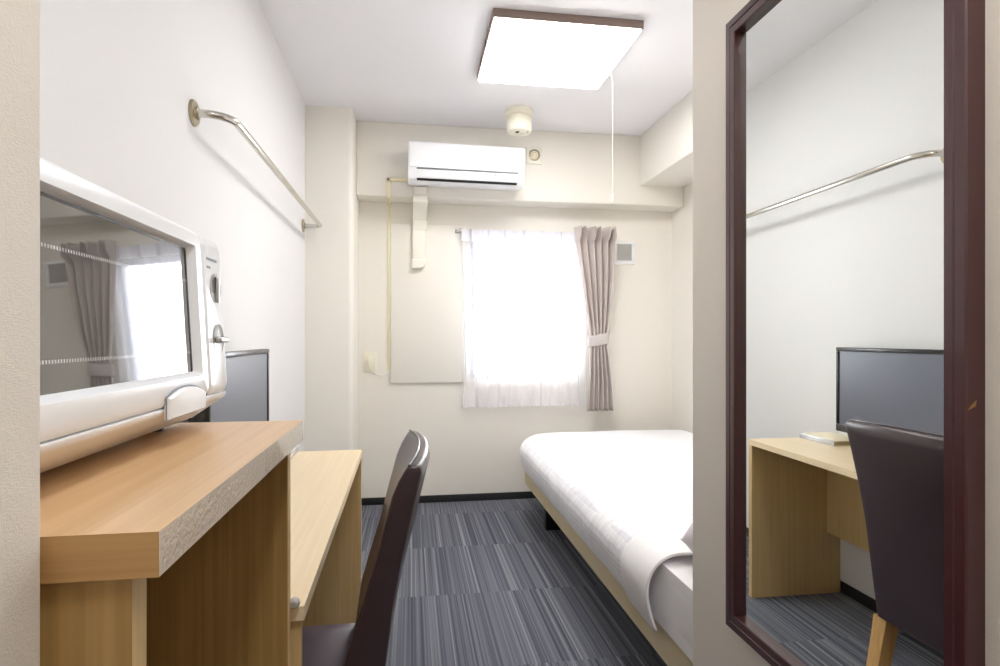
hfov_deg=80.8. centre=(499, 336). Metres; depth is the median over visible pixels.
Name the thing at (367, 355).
power outlet
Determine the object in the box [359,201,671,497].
wall
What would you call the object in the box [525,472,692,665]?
bed
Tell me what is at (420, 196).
duct cover
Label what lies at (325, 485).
writing desk
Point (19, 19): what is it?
wall
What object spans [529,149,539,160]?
vent cover
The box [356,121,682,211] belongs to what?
beam
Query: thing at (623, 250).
grille
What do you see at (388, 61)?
ceiling
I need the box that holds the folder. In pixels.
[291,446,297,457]
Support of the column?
attached to the wall at (119, 79)
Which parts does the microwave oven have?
door glass, door handle, control panel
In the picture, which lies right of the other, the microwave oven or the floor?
the floor
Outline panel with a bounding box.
[390,224,465,382]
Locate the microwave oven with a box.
[40,157,228,472]
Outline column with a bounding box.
[305,105,358,450]
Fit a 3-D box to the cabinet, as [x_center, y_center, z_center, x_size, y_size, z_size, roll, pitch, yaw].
[-0.485,0.616,0.641,0.429,0.968,0.555,0,0,-9]
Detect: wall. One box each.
[0,0,39,665]
[40,0,304,451]
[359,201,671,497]
[672,182,692,432]
[693,0,999,665]
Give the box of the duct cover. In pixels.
[412,187,427,268]
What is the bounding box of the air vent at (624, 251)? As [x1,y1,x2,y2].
[615,241,634,264]
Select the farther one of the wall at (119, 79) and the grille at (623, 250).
the grille at (623, 250)
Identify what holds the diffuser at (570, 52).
attached to the ceiling light
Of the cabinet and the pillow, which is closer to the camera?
the cabinet
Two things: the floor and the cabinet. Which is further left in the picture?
the cabinet
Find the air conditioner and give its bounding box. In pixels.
[408,141,524,190]
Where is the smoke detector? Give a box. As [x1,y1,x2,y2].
[505,105,532,136]
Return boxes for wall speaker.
[526,146,541,164]
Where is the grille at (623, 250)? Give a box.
[617,244,630,260]
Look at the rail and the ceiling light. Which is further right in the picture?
the ceiling light
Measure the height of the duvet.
0.221 m
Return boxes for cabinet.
[40,420,302,665]
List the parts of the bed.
leg, mattress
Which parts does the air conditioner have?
panel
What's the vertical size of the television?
0.391 m
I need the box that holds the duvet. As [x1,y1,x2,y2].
[520,430,692,631]
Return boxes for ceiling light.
[477,8,643,200]
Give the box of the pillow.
[680,523,692,552]
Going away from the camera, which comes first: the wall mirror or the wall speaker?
the wall mirror
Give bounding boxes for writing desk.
[291,450,361,665]
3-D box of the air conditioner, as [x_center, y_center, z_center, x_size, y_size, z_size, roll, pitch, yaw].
[-0.213,-1.046,3.644,0.702,0.255,0.244,1,0,-9]
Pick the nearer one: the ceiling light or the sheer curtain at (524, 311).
the ceiling light
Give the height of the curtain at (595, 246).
1.230 m
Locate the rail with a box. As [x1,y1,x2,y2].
[188,99,321,231]
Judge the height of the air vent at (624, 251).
0.159 m
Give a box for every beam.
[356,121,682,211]
[640,91,692,186]
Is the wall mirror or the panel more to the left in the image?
the panel
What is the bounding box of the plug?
[368,358,388,375]
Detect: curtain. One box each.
[461,229,585,407]
[574,225,616,410]
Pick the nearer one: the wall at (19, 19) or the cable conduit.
the wall at (19, 19)
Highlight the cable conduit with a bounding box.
[387,178,407,369]
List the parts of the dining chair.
seat, backrest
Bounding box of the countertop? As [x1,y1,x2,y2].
[40,420,302,583]
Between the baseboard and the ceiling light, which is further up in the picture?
the ceiling light
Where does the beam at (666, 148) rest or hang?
attached to the wall at (682, 218)
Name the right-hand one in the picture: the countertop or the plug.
the plug
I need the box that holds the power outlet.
[364,352,375,371]
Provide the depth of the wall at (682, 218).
4.01 m
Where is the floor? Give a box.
[361,498,666,665]
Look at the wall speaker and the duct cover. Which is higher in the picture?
the wall speaker
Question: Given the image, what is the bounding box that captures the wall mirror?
[726,0,984,665]
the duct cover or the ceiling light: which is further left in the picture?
the duct cover
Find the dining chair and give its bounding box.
[302,429,429,665]
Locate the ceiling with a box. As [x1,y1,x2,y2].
[257,0,692,135]
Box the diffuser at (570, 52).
[478,17,640,88]
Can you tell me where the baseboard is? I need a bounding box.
[361,491,535,504]
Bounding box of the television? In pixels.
[189,349,268,422]
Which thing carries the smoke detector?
attached to the ceiling

